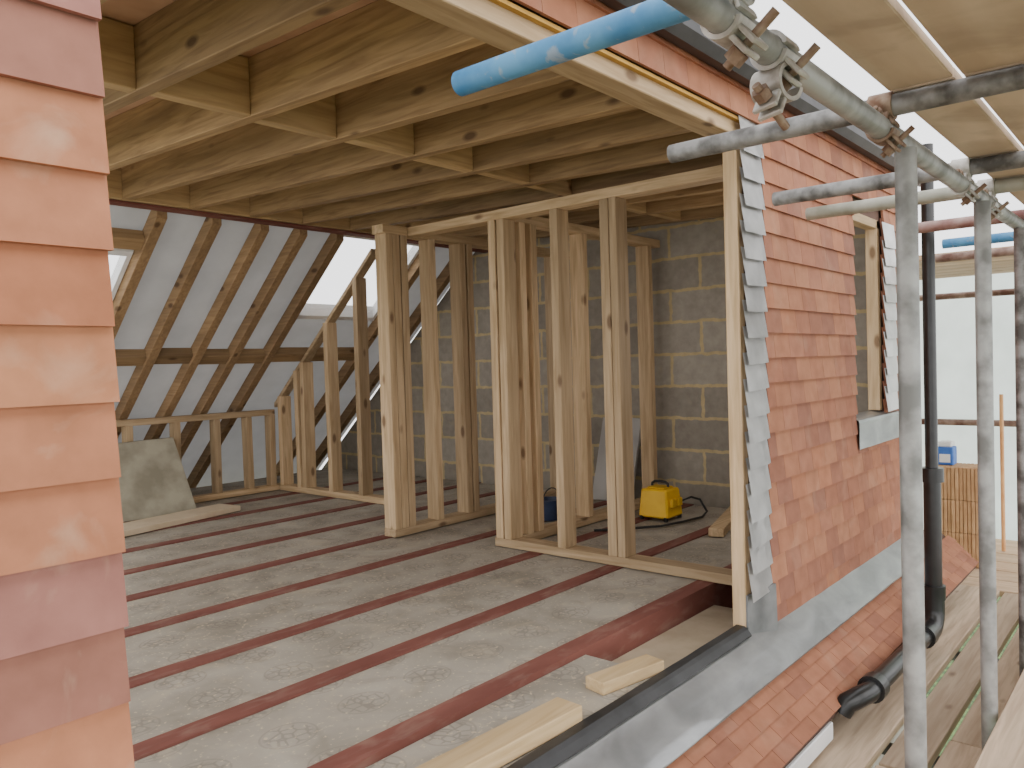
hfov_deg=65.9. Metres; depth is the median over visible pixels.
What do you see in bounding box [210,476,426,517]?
board
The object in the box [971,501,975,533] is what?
tile
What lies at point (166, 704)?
board
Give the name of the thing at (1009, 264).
board
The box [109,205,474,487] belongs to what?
roof membrane
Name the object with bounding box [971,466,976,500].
tile
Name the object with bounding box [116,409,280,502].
wall
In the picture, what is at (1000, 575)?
board
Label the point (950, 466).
tile
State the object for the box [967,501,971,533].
tile
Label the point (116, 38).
nogging
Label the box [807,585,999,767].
board
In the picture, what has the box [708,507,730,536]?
timber offcut
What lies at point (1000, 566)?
board
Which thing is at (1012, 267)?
board
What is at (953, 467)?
tile
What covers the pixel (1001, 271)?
board
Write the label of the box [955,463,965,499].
tile
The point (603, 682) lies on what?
timber offcut
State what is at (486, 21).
header beam
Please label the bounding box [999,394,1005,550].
wooden pole
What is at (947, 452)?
carton
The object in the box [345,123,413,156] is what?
nogging
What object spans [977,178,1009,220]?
coupler
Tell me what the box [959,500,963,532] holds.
tile
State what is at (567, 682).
board
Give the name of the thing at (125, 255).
window
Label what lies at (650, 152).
joist
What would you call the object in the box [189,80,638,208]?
joist
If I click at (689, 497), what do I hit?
power cable
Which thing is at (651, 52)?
trim
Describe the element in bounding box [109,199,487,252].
ridge beam
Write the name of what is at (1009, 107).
board
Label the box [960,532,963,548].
tile
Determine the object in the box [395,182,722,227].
joist
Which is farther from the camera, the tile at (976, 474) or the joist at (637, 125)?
the tile at (976, 474)
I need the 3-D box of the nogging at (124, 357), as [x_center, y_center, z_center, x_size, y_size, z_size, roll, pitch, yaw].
[-2.791,-0.189,5.674,0.098,0.120,0.290,0,2,41]
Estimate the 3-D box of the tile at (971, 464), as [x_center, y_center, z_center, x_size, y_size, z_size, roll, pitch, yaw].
[3.280,0.701,5.669,0.022,0.230,0.280,0,2,41]
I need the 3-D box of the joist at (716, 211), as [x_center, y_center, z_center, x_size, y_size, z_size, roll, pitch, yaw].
[0.835,-1.230,5.659,3.180,0.326,0.054,0,2,41]
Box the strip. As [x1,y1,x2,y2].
[489,0,739,123]
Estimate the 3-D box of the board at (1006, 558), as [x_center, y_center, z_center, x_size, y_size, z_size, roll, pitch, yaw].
[3.220,1.297,6.129,3.600,0.040,0.250,0,2,41]
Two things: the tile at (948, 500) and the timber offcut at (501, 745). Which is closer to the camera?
the timber offcut at (501, 745)
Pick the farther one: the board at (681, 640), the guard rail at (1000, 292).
the guard rail at (1000, 292)
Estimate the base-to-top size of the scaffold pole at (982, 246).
4.083 m
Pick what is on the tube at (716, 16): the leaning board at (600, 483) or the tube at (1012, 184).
the tube at (1012, 184)
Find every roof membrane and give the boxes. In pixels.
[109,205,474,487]
[507,624,751,767]
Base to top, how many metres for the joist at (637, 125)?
0.326 m
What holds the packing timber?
attached to the ridge beam at (111, 201)
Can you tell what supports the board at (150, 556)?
attached to the beam at (269, 541)
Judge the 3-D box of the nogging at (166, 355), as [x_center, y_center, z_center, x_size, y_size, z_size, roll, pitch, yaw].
[-2.553,-0.211,5.937,0.098,0.120,0.280,0,2,41]
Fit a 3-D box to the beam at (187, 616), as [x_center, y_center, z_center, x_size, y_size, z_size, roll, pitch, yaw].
[-0.974,1.109,3.986,0.086,0.240,5.700,0,2,41]
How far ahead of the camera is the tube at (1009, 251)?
5.03 m
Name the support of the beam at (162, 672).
on the floor
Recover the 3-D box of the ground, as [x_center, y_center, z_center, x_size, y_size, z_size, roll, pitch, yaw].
[-1.392,5.951,8.081,60.000,0.100,60.000,0,2,41]
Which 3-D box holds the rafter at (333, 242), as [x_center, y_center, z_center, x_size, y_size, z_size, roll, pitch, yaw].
[-2.169,-0.072,6.676,2.440,2.214,0.068,0,2,41]
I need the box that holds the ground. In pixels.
[926,597,1018,755]
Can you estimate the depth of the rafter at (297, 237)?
6.10 m
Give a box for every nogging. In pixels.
[98,17,135,92]
[112,227,144,250]
[115,349,146,365]
[150,55,249,117]
[154,348,192,363]
[199,349,229,364]
[235,349,265,363]
[254,95,336,139]
[271,347,353,361]
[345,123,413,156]
[413,147,472,172]
[479,164,529,184]
[527,179,571,195]
[626,202,645,213]
[650,211,680,220]
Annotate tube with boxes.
[451,0,690,95]
[662,0,1023,228]
[667,64,1023,162]
[772,151,1023,205]
[805,176,1023,219]
[882,742,939,767]
[918,209,1023,233]
[935,247,1013,262]
[942,232,1013,248]
[952,651,998,662]
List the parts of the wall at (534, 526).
sole plate, plate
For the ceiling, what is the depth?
2.53 m
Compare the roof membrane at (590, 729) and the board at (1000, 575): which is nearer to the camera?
the roof membrane at (590, 729)
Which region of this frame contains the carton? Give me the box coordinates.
[938,440,956,464]
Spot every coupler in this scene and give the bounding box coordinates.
[700,0,779,70]
[750,29,820,130]
[865,91,914,157]
[949,157,986,205]
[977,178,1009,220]
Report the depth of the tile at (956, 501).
5.60 m
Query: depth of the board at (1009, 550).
5.99 m
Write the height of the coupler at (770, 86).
0.175 m
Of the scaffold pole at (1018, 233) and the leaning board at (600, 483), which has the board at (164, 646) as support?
the leaning board at (600, 483)
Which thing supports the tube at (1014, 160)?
on the tube at (716, 16)
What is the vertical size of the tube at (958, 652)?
0.052 m
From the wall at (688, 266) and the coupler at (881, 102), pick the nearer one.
the coupler at (881, 102)
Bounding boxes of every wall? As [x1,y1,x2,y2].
[0,0,903,767]
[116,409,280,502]
[274,249,383,504]
[322,217,868,507]
[372,224,575,537]
[407,164,731,585]
[514,216,659,538]
[722,109,900,633]
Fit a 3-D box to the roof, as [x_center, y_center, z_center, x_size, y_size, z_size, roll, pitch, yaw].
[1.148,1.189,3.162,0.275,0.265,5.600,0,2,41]
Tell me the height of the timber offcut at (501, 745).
0.052 m
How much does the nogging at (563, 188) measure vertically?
0.209 m
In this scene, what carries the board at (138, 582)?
attached to the beam at (194, 582)
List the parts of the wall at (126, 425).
plate, sole plate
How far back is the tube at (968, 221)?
3.75 m
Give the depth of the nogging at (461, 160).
3.75 m
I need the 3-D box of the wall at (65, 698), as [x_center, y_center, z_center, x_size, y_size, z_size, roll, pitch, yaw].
[0.605,1.857,2.804,0.129,6.230,6.100,0,2,41]
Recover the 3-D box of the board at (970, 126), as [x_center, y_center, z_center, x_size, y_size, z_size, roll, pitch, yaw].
[2.154,-0.795,3.260,0.140,0.028,3.630,0,2,41]
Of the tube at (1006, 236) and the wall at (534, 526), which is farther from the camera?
the wall at (534, 526)
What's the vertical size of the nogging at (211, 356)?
0.120 m
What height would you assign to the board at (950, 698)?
0.040 m
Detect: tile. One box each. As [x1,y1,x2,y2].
[940,465,945,498]
[941,498,943,530]
[943,465,949,498]
[943,499,947,531]
[947,463,958,498]
[947,499,951,531]
[951,463,962,499]
[951,500,955,531]
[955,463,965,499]
[955,500,959,531]
[956,532,959,543]
[959,463,969,499]
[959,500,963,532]
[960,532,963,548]
[963,463,973,500]
[963,500,967,532]
[964,533,967,551]
[967,464,976,500]
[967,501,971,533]
[968,533,971,556]
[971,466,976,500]
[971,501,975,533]
[972,534,975,559]
[975,468,977,501]
[975,502,977,534]
[976,535,978,567]
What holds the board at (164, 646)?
attached to the beam at (162, 672)
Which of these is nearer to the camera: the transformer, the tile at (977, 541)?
the transformer
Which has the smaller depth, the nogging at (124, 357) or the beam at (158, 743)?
the beam at (158, 743)
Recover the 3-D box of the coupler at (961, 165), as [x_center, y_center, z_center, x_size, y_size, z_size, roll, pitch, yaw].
[1.505,-0.672,2.630,0.105,0.160,0.095,-2,1,-1]
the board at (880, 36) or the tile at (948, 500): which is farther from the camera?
the tile at (948, 500)
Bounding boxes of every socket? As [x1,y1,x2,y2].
[669,499,676,507]
[675,497,682,505]
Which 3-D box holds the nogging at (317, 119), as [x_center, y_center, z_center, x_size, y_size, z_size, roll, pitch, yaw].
[-0.852,-1.102,3.108,0.054,0.209,0.351,0,2,41]
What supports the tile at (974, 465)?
on the tile at (968, 502)
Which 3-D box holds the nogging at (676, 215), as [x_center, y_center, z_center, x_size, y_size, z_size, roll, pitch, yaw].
[1.009,-1.210,5.244,0.054,0.209,0.351,0,2,41]
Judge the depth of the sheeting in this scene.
6.70 m
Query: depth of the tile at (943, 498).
5.65 m
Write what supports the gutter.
attached to the wall at (815, 479)
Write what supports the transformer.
on the board at (166, 704)
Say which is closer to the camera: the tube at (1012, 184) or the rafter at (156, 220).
the tube at (1012, 184)
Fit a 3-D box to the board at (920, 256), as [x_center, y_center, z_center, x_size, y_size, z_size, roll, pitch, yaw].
[2.654,-0.843,5.488,3.600,0.038,0.245,0,2,41]
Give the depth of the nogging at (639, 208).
5.00 m
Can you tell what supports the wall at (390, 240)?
on the beam at (194, 582)
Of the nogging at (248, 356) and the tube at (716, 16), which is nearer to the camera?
the tube at (716, 16)
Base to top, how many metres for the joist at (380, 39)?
0.326 m
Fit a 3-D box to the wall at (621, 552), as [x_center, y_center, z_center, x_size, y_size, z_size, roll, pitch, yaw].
[0.239,-0.030,4.353,2.400,1.944,0.116,0,2,41]
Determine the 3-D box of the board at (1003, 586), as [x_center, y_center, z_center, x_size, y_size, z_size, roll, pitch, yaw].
[2.693,1.328,5.514,3.600,0.040,0.250,0,2,41]
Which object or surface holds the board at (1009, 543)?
on the tube
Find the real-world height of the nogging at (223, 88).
0.209 m
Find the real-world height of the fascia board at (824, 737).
0.070 m
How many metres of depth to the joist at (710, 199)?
5.01 m
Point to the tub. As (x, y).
(550, 502)
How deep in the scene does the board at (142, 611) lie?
4.16 m
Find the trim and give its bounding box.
[508,0,762,124]
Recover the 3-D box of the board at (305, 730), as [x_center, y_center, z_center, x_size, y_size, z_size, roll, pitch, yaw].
[0.036,1.044,3.118,0.427,0.114,5.700,0,2,41]
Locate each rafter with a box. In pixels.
[113,210,166,338]
[115,217,221,437]
[144,223,268,439]
[181,229,307,458]
[187,233,343,487]
[276,254,419,475]
[316,262,449,467]
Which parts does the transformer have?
lid, handle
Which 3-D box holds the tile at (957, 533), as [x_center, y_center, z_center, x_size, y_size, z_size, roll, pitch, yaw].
[3.251,1.165,5.708,0.022,0.230,0.280,0,2,41]
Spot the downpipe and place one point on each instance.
(873, 687)
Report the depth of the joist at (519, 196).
4.74 m
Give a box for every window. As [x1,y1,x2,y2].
[108,248,132,298]
[297,235,418,320]
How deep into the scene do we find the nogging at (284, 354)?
6.77 m
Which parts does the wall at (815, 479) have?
window sill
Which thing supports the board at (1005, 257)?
on the tube at (716, 16)
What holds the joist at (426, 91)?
attached to the ceiling
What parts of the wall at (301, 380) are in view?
plate, sole plate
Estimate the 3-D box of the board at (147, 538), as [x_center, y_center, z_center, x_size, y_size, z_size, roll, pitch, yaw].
[-2.354,1.063,5.166,0.422,0.114,5.700,0,2,41]
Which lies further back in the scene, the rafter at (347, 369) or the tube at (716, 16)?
the rafter at (347, 369)
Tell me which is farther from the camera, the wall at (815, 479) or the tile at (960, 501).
the tile at (960, 501)
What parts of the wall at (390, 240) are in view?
plate, sole plate, plate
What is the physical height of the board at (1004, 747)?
0.040 m
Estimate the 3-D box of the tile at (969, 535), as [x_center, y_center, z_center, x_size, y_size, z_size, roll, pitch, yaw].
[3.312,1.164,5.664,0.022,0.230,0.280,0,2,41]
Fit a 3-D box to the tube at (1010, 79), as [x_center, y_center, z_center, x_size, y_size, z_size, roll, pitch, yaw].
[1.193,-0.684,1.710,1.905,0.052,0.053,0,2,41]
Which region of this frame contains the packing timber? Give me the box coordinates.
[107,168,411,239]
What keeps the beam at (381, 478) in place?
on the floor
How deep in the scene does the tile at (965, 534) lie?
5.57 m
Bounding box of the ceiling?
[100,0,377,120]
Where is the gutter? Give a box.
[599,0,920,186]
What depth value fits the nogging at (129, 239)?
4.86 m
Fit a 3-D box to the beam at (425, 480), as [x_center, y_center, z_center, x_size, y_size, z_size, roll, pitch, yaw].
[-2.546,1.121,5.333,0.086,0.240,5.700,0,2,41]
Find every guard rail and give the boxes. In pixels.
[919,288,1013,300]
[922,418,1015,426]
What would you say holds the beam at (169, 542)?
on the floor
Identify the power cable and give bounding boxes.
[594,496,707,531]
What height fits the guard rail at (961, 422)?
0.052 m
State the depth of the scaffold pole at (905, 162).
2.04 m
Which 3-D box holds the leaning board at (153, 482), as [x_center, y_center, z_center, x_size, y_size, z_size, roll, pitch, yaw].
[-2.765,0.710,5.973,0.317,0.558,0.620,0,2,41]
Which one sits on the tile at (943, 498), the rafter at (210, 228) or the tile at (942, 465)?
the tile at (942, 465)
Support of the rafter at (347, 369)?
attached to the ridge beam at (111, 201)
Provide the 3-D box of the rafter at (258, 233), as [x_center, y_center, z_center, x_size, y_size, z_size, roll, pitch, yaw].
[-2.579,-0.048,6.198,2.440,2.214,0.068,0,2,41]
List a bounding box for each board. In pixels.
[118,437,195,521]
[122,483,494,569]
[123,504,240,536]
[124,479,456,548]
[124,490,548,595]
[124,494,604,628]
[125,505,639,676]
[129,505,727,744]
[134,529,731,767]
[190,469,382,507]
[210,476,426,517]
[366,655,650,767]
[593,417,640,500]
[612,605,732,668]
[782,0,952,90]
[786,721,832,767]
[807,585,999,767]
[879,592,1018,767]
[892,67,1023,204]
[901,0,1023,74]
[919,246,1013,264]
[919,256,1013,267]
[919,260,1013,271]
[919,263,1013,274]
[919,266,1013,276]
[919,269,1013,279]
[934,741,981,767]
[951,628,1018,748]
[960,576,1017,596]
[964,61,1023,146]
[968,568,1017,582]
[974,669,1023,767]
[976,562,1017,572]
[996,539,1017,547]
[996,545,1017,555]
[996,553,1017,563]
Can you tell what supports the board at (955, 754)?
on the tube
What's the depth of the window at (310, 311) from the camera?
6.62 m
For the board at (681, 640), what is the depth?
3.29 m
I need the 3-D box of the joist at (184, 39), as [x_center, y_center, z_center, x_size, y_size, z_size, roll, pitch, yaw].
[-1.534,-1.090,2.892,3.180,0.326,0.054,0,2,41]
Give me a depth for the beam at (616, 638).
2.84 m
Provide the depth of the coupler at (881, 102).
1.92 m
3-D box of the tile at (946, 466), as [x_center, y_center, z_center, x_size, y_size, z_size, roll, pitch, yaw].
[3.182,0.702,5.749,0.022,0.230,0.280,0,2,41]
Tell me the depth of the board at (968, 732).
3.49 m
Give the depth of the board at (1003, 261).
5.64 m
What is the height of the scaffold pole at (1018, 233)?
4.083 m
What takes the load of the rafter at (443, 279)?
attached to the ridge beam at (111, 201)
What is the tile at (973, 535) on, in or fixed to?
on the board at (1000, 566)
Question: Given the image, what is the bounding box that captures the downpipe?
[837,143,945,718]
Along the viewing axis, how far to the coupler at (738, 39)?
1.27 m
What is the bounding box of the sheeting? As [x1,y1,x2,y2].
[919,272,1017,540]
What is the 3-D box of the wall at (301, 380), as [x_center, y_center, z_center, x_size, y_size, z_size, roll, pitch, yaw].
[-1.535,-0.055,6.594,1.510,1.985,0.120,0,2,41]
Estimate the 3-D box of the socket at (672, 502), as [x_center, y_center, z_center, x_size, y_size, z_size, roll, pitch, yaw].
[1.053,0.781,5.172,0.029,0.055,0.056,0,2,41]
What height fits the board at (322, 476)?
0.114 m
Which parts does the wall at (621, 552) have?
plate, sole plate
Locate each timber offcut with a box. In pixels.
[415,697,581,767]
[586,654,663,695]
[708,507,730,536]
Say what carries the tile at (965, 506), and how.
on the tile at (965, 534)
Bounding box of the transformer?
[639,480,682,521]
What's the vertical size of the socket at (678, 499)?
0.055 m
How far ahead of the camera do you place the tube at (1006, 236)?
4.36 m
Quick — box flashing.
[555,531,923,767]
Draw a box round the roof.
[666,530,978,767]
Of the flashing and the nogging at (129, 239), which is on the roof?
the flashing
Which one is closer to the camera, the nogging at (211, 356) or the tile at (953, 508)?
the tile at (953, 508)
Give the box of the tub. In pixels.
[544,487,556,520]
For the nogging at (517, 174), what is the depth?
4.04 m
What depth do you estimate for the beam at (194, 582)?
4.24 m
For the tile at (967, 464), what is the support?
on the tile at (960, 501)
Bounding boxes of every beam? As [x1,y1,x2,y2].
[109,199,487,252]
[122,482,480,553]
[123,477,382,522]
[124,491,494,574]
[124,501,606,637]
[126,534,391,601]
[129,503,693,688]
[133,525,710,761]
[140,479,426,533]
[307,564,732,767]
[387,0,740,136]
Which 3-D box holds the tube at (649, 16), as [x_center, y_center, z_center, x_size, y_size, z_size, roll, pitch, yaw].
[0.623,-0.651,1.067,1.935,0.052,0.053,0,2,41]
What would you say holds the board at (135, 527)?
on the board at (248, 506)
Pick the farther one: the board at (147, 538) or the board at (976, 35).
the board at (147, 538)
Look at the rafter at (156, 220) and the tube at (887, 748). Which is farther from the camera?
the rafter at (156, 220)
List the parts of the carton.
label panel, lid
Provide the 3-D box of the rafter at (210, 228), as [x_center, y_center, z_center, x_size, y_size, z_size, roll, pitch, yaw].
[-2.806,-0.035,5.932,2.440,2.214,0.068,0,2,41]
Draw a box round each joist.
[102,0,359,115]
[105,0,484,170]
[121,43,570,199]
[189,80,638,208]
[249,109,692,216]
[303,132,719,223]
[350,153,722,230]
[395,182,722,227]
[448,191,723,236]
[476,205,723,238]
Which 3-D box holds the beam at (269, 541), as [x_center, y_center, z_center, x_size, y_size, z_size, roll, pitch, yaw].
[-1.756,1.115,4.657,0.086,0.240,5.700,0,2,41]
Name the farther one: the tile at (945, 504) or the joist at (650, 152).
the tile at (945, 504)
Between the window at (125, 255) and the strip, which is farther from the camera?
the window at (125, 255)
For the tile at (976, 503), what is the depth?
5.51 m

